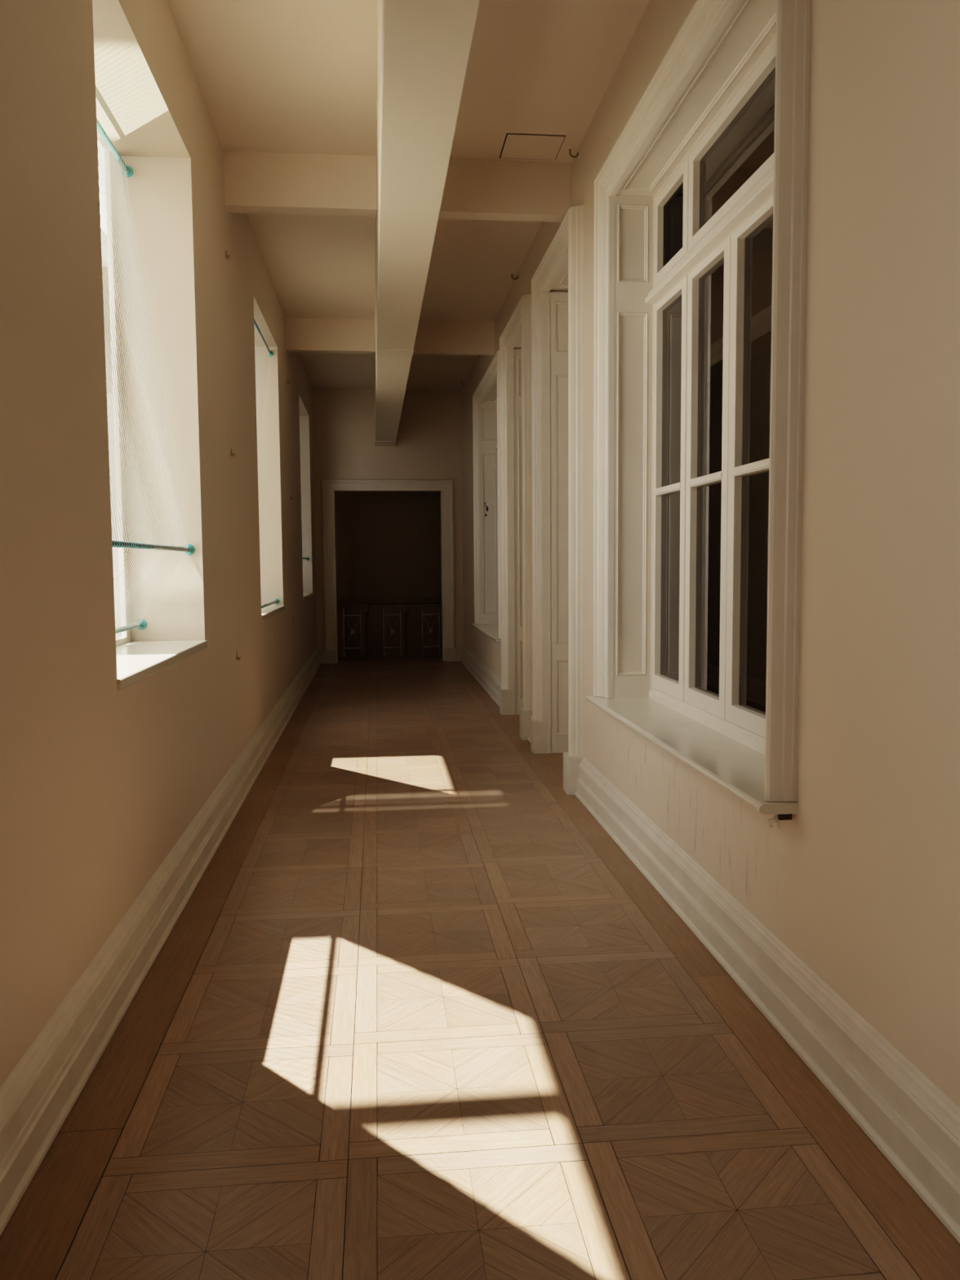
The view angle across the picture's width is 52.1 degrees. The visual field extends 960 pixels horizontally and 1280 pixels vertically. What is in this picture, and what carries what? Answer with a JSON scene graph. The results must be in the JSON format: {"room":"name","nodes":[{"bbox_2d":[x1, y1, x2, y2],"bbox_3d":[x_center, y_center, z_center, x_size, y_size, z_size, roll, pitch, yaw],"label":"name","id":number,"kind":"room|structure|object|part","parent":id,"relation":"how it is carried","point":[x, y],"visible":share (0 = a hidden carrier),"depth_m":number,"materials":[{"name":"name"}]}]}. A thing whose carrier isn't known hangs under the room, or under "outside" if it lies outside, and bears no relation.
{"room":"hallway","nodes":[
{"label":"hallway","id":0,"kind":"room"},
{"bbox_2d":[0,0,316,1088],"bbox_3d":[-1.613,-0.996,4.483,0.410,4.400,21.180,-1,4,-6],"label":"wall","id":1,"kind":"structure","parent":0,"point":[100,782],"depth_m":3.45,"materials":[{"name":"paint"}]},
{"bbox_2d":[96,118,133,177],"bbox_3d":[-1.713,-2.329,4.143,0.058,0.058,1.790,-1,4,-6],"label":"curtain rod","id":2,"kind":"object","parent":1,"relation":"attached to","point":[129,170],"visible":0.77,"depth_m":4.80,"materials":[{"name":"teal plastic"}]},
{"bbox_2d":[96,119,188,633],"bbox_3d":[-1.583,-1.167,4.240,0.287,2.336,1.640,-1,4,-6],"label":"curtain","id":3,"kind":"object","parent":2,"relation":"hanging from","point":[98,134],"visible":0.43,"depth_m":4.50,"materials":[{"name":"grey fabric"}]},
{"bbox_2d":[115,618,146,633],"bbox_3d":[-1.704,-0.014,4.323,0.058,0.058,1.790,-1,4,-6],"label":"curtain rod","id":4,"kind":"object","parent":1,"relation":"attached to","point":[143,624],"visible":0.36,"depth_m":5.10,"materials":[{"name":"teal plastic"}]},
{"bbox_2d":[97,131,207,690],"bbox_3d":[-1.585,-1.153,4.247,0.422,2.540,1.798,-1,4,-6],"label":"window","id":5,"kind":"structure","parent":1,"relation":"in","point":[136,661],"depth_m":4.97,"materials":[{"name":"paint"}]},
{"bbox_3d":[-1.780,-1.150,4.227,0.028,2.540,1.790,-1,4,-6],"label":"frame","id":6,"kind":"part","parent":5,"relation":"part of","materials":[{"name":"paint"}]},
{"bbox_3d":[-1.575,0.093,4.345,0.422,0.040,1.798,-1,4,-6],"label":"sill","id":7,"kind":"part","parent":5,"relation":"part of","materials":[{"name":"paint"}]},
{"bbox_2d":[111,540,194,555],"bbox_3d":[-1.449,-0.410,4.319,0.058,0.058,1.790,-1,4,-6],"label":"curtain rod","id":8,"kind":"object","parent":1,"relation":"attached to","point":[191,548],"visible":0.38,"depth_m":4.35,"materials":[{"name":"teal plastic"}]},
{"bbox_2d":[0,647,320,1235],"bbox_3d":[-1.364,1.026,4.676,0.060,0.255,20.600,-1,4,-6],"label":"baseboard","id":9,"kind":"structure","parent":1,"relation":"attached to","point":[39,1094],"depth_m":3.16,"materials":[{"name":"paint"}]},
{"bbox_2d":[225,250,230,258],"bbox_3d":[-1.599,-2.443,6.228,0.026,0.045,0.030,-1,4,-6],"label":"clip","id":10,"kind":"object","parent":1,"relation":"attached to","point":[228,256],"visible":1,"depth_m":6.22,"materials":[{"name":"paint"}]},
{"bbox_2d":[235,649,241,660],"bbox_3d":[-1.580,0.096,6.427,0.026,0.065,0.055,-1,4,-6],"label":"clip","id":11,"kind":"object","parent":1,"relation":"attached to","point":[237,656],"visible":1,"depth_m":6.40,"materials":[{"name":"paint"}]},
{"bbox_2d":[253,319,273,356],"bbox_3d":[-1.924,-2.688,8.540,0.058,0.058,1.850,-1,4,-6],"label":"curtain rod","id":12,"kind":"object","parent":1,"relation":"attached to","point":[271,353],"visible":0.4,"depth_m":8.90,"materials":[{"name":"teal plastic"}]},
{"bbox_2d":[253,318,276,608],"bbox_3d":[-2.041,-1.497,8.620,0.290,2.412,1.712,-1,4,-6],"label":"curtain","id":13,"kind":"object","parent":12,"relation":"hanging from","point":[271,601],"visible":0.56,"depth_m":9.06,"materials":[{"name":"grey fabric"}]},
{"bbox_2d":[261,598,279,608],"bbox_3d":[-1.901,-0.310,8.726,0.058,0.058,1.850,-1,4,-6],"label":"curtain rod","id":14,"kind":"object","parent":1,"relation":"attached to","point":[277,599],"visible":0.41,"depth_m":9.47,"materials":[{"name":"teal plastic"}]},
{"bbox_2d":[261,605,284,620],"bbox_3d":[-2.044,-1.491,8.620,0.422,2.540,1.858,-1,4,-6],"label":"window sill","id":15,"kind":"structure","parent":1,"relation":"in","point":[267,611],"depth_m":8.78,"materials":[{"name":"paint"}]},
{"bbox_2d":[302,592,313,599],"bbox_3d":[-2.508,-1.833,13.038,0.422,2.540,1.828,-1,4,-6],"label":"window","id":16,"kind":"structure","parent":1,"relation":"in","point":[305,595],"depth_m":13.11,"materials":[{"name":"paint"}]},
{"bbox_2d":[285,318,494,355],"bbox_3d":[-0.957,-3.277,10.585,2.265,0.352,0.115,-1,4,-6],"label":"beam","id":17,"kind":"structure","parent":1,"relation":"attached to","point":[302,335],"depth_m":10.51,"materials":[{"name":"paint"}]},
{"bbox_2d":[223,151,571,222],"bbox_3d":[-0.517,-2.953,6.388,2.265,0.352,0.140,-1,4,-6],"label":"beam","id":18,"kind":"structure","parent":1,"relation":"attached to","point":[255,182],"depth_m":6.31,"materials":[{"name":"paint"}]},
{"bbox_2d":[311,388,463,647],"bbox_3d":[-1.347,-1.816,14.956,3.125,4.400,0.220,-1,4,-6],"label":"wall","id":19,"kind":"structure","parent":0,"point":[428,446],"depth_m":14.77,"materials":[{"name":"paint"}]},
{"bbox_2d":[320,479,456,663],"bbox_3d":[-1.385,-1.047,14.980,2.002,2.768,0.302,-1,4,-6],"label":"door frame","id":20,"kind":"structure","parent":19,"relation":"in","point":[446,486],"depth_m":14.84,"materials":[{"name":"paint"}]},
{"bbox_2d":[317,644,462,663],"bbox_3d":[-1.357,0.222,14.971,2.225,0.255,0.060,-1,4,-6],"label":"baseboard","id":21,"kind":"structure","parent":19,"relation":"attached to","point":[459,651],"depth_m":15.06,"materials":[{"name":"paint"}]},
{"bbox_2d":[373,0,479,446],"bbox_3d":[-0.312,-2.552,4.515,0.309,0.862,20.611,-1,4,-6],"label":"beam","id":22,"kind":"structure","parent":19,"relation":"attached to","point":[424,46],"depth_m":4.34,"materials":[{"name":"paint"}]},
{"bbox_2d":[334,495,441,599],"bbox_3d":[-2.172,-1.790,15.668,3.560,4.250,0.100,-1,4,-6],"label":"wall","id":23,"kind":"structure","parent":0,"point":[388,547],"depth_m":15.71,"materials":[{"name":"brown paint"}]},
{"bbox_2d":[334,491,440,495],"bbox_3d":[-2.219,-2.327,15.546,3.460,0.080,0.050,-1,4,-6],"label":"trim","id":24,"kind":"structure","parent":23,"relation":"attached to","point":[336,493],"depth_m":15.61,"materials":[{"name":"wood"}]},
{"bbox_2d":[168,0,649,390],"bbox_3d":[-0.278,-3.061,4.464,3.125,0.200,21.180,-1,4,-6],"label":"ceiling","id":25,"kind":"structure","parent":0,"point":[273,76],"depth_m":5.63,"materials":[{"name":"paint"}]},
{"bbox_2d":[499,133,565,159],"bbox_3d":[0.325,-3.097,6.170,0.366,0.006,0.364,-1,4,-6],"label":"access hatch","id":26,"kind":"object","parent":25,"relation":"attached to","point":[516,146],"visible":1,"depth_m":6.16,"materials":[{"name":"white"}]},
{"bbox_2d":[0,657,959,1279],"bbox_3d":[-0.157,1.065,5.596,3.400,0.004,22.992,-1,4,-6],"label":"floor","id":27,"kind":"structure","parent":0,"point":[415,1012],"depth_m":2.89,"materials":[{"name":"brown wood"}]},
{"bbox_2d":[337,597,442,659],"bbox_3d":[-1.649,-0.184,15.612,2.340,0.948,0.359,-1,4,-6],"label":"cabinet","id":28,"kind":"object","parent":27,"relation":"on","point":[401,628],"visible":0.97,"depth_m":15.52,"materials":[{"name":"brown wood"}]},
{"bbox_2d":[342,608,362,657],"bbox_3d":[-2.004,-0.113,15.460,0.312,0.765,0.044,-1,4,-6],"label":"grille","id":29,"kind":"object","parent":28,"relation":"attached to","point":[352,617],"depth_m":15.47,"materials":[{"name":"metal"}]},
{"bbox_3d":[-1.633,0.273,15.531,2.340,0.050,0.040,-1,4,-6],"label":"skirting","id":30,"kind":"part","parent":28,"relation":"part of","materials":[{"name":"brown wood"}]},
{"bbox_2d":[382,608,402,656],"bbox_3d":[-1.382,-0.122,15.525,0.312,0.765,0.044,-1,4,-6],"label":"grille","id":31,"kind":"object","parent":28,"relation":"attached to","point":[392,617],"depth_m":15.53,"materials":[{"name":"metal"}]},
{"bbox_2d":[422,607,440,656],"bbox_3d":[-0.775,-0.132,15.588,0.312,0.765,0.044,-1,4,-6],"label":"grille","id":32,"kind":"object","parent":28,"relation":"attached to","point":[431,616],"depth_m":15.60,"materials":[{"name":"metal"}]},
{"bbox_2d":[461,0,959,1107],"bbox_3d":[1.048,-1.038,4.759,0.490,4.400,21.180,-1,4,-6],"label":"wall","id":33,"kind":"structure","parent":0,"point":[861,884],"depth_m":2.63,"materials":[{"name":"paint"}]},
{"bbox_2d":[471,350,501,641],"bbox_3d":[0.334,-1.528,11.096,0.647,2.898,2.580,-1,4,-6],"label":"window","id":34,"kind":"structure","parent":33,"relation":"in","point":[486,397],"depth_m":12.19,"materials":[{"name":"paint"}]},
{"bbox_3d":[0.205,-0.098,11.193,0.367,0.033,2.580,-1,4,-6],"label":"sill","id":35,"kind":"part","parent":34,"relation":"part of","materials":[{"name":"paint"}]},
{"bbox_2d":[511,271,519,279],"bbox_3d":[0.315,-3.255,8.777,0.072,0.073,0.036,-1,4,-6],"label":"hook","id":36,"kind":"object","parent":33,"relation":"attached to","point":[517,276],"visible":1,"depth_m":8.77,"materials":[{"name":"paint"}]},
{"bbox_2d":[498,293,533,740],"bbox_3d":[0.558,-1.058,8.967,0.594,3.697,1.554,-1,4,-6],"label":"door","id":37,"kind":"structure","parent":33,"relation":"in","point":[516,691],"depth_m":9.50,"materials":[{"name":"paint"}]},
{"bbox_2d":[530,204,583,795],"bbox_3d":[0.767,-0.905,6.984,0.594,3.697,1.554,-1,4,-6],"label":"door","id":38,"kind":"structure","parent":33,"relation":"in","point":[557,724],"depth_m":7.51,"materials":[{"name":"paint"}]},
{"bbox_2d":[568,145,580,157],"bbox_3d":[0.592,-3.051,6.139,0.072,0.073,0.036,-1,4,-6],"label":"hook","id":39,"kind":"object","parent":33,"relation":"attached to","point":[578,154],"visible":1,"depth_m":6.13,"materials":[{"name":"paint"}]},
{"bbox_3d":[0.591,-3.040,6.140,0.070,0.051,0.011,-1,4,-6],"label":"hook arm","id":40,"kind":"part","parent":39,"relation":"part of","materials":[{"name":"gold metal"}]},
{"bbox_3d":[0.622,-3.056,6.142,0.012,0.065,0.036,-1,4,-6],"label":"wall plate","id":41,"kind":"part","parent":39,"relation":"part of","materials":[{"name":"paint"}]},
{"bbox_2d":[585,0,810,814],"bbox_3d":[1.050,-1.001,4.273,0.647,2.898,2.580,-1,4,-6],"label":"window","id":42,"kind":"structure","parent":33,"relation":"in","point":[700,223],"depth_m":4.34,"materials":[{"name":"paint"}]},
{"bbox_3d":[1.001,-0.749,5.106,0.061,2.076,0.557,-1,4,-6],"label":"sash","id":43,"kind":"part","parent":42,"relation":"part of","materials":[{"name":"paint"}]},
{"bbox_3d":[1.014,-0.281,5.163,0.001,0.986,0.447,-1,4,-6],"label":"pane","id":44,"kind":"part","parent":42,"relation":"part of","materials":[{"name":"clear glass"}]},
{"bbox_3d":[1.006,-1.276,5.085,0.001,0.952,0.447,-1,4,-6],"label":"pane","id":45,"kind":"part","parent":42,"relation":"part of","materials":[{"name":"clear glass"}]},
{"bbox_3d":[0.994,-2.111,5.000,0.053,0.444,0.557,-1,4,-6],"label":"sash","id":46,"kind":"part","parent":42,"relation":"part of","materials":[{"name":"paint"}]},
{"bbox_3d":[1.000,-2.115,5.016,0.001,0.357,0.451,-1,4,-6],"label":"pane","id":47,"kind":"part","parent":42,"relation":"part of","materials":[{"name":"clear glass"}]},
{"bbox_3d":[0.922,0.430,4.371,0.367,0.033,2.580,-1,4,-6],"label":"sill","id":48,"kind":"part","parent":42,"relation":"part of","materials":[{"name":"paint"}]},
{"bbox_3d":[1.061,-0.704,4.534,0.061,2.076,0.578,-1,4,-6],"label":"sash","id":49,"kind":"part","parent":42,"relation":"part of","materials":[{"name":"paint"}]},
{"bbox_3d":[1.076,-0.235,4.574,0.001,0.986,0.441,-1,4,-6],"label":"pane","id":50,"kind":"part","parent":42,"relation":"part of","materials":[{"name":"clear glass"}]},
{"bbox_3d":[1.068,-1.231,4.496,0.001,0.952,0.441,-1,4,-6],"label":"pane","id":51,"kind":"part","parent":42,"relation":"part of","materials":[{"name":"clear glass"}]},
{"bbox_3d":[1.091,-0.948,4.282,0.076,2.725,2.250,-1,4,-6],"label":"frame","id":52,"kind":"part","parent":42,"relation":"part of","materials":[{"name":"paint"}]},
{"bbox_3d":[1.085,-2.045,4.139,0.053,0.444,1.160,-1,4,-6],"label":"sash","id":53,"kind":"part","parent":42,"relation":"part of","materials":[{"name":"paint"}]},
{"bbox_3d":[1.092,-2.047,4.140,0.001,0.357,1.030,-1,4,-6],"label":"pane","id":54,"kind":"part","parent":42,"relation":"part of","materials":[{"name":"clear glass"}]},
{"bbox_3d":[1.121,-0.659,3.955,0.061,2.076,0.576,-1,4,-6],"label":"sash","id":55,"kind":"part","parent":42,"relation":"part of","materials":[{"name":"paint"}]},
{"bbox_3d":[1.137,-0.190,3.991,0.001,0.986,0.439,-1,4,-6],"label":"pane","id":56,"kind":"part","parent":42,"relation":"part of","materials":[{"name":"clear glass"}]},
{"bbox_3d":[1.129,-1.186,3.913,0.001,0.952,0.439,-1,4,-6],"label":"pane","id":57,"kind":"part","parent":42,"relation":"part of","materials":[{"name":"clear glass"}]},
{"bbox_2d":[460,644,959,1243],"bbox_3d":[0.789,0.992,4.899,0.060,0.255,20.600,-1,4,-6],"label":"baseboard","id":58,"kind":"structure","parent":33,"relation":"attached to","point":[913,1124],"depth_m":2.96,"materials":[{"name":"paint"}]},
{"bbox_2d":[766,813,791,828],"bbox_3d":[0.947,0.571,3.111,0.072,0.056,0.035,-1,4,-6],"label":"chip","id":59,"kind":"object","parent":33,"relation":"attached to","point":[782,816],"visible":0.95,"depth_m":3.10,"materials":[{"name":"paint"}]},
{"bbox_3d":[-2.636,-3.009,12.933,0.058,0.058,1.820,-1,4,-6],"label":"curtain rod","id":60,"kind":"object","parent":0,"visible":0},
{"bbox_2d":[301,519,307,564],"bbox_3d":[-2.506,-1.847,13.034,0.287,2.336,1.676,-1,4,-6],"label":"curtain","id":61,"kind":"object","parent":60,"relation":"hanging from","point":[304,547],"visible":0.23,"depth_m":13.62,"materials":[{"name":"grey fabric"}]},
{"bbox_3d":[-17.065,6.012,8.758,29.065,0.100,70.000,-1,4,-6],"label":"ground","id":62,"kind":"structure","parent":0,"visible":0},
{"bbox_2d":[100,227,121,639],"bbox_3d":[-12.845,-2.890,22.127,6.500,15.500,33.000,-1,4,-6],"label":"wall","id":63,"kind":"structure","parent":62,"relation":"on","point":[118,635],"depth_m":27.11,"materials":[{"name":"white paint"}]},
{"bbox_2d":[102,261,112,393],"bbox_3d":[-5.970,-3.975,13.195,6.365,0.050,7.400,-1,4,-6],"label":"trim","id":64,"kind":"structure","parent":63,"relation":"attached to","point":[105,262],"depth_m":11.65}
]}

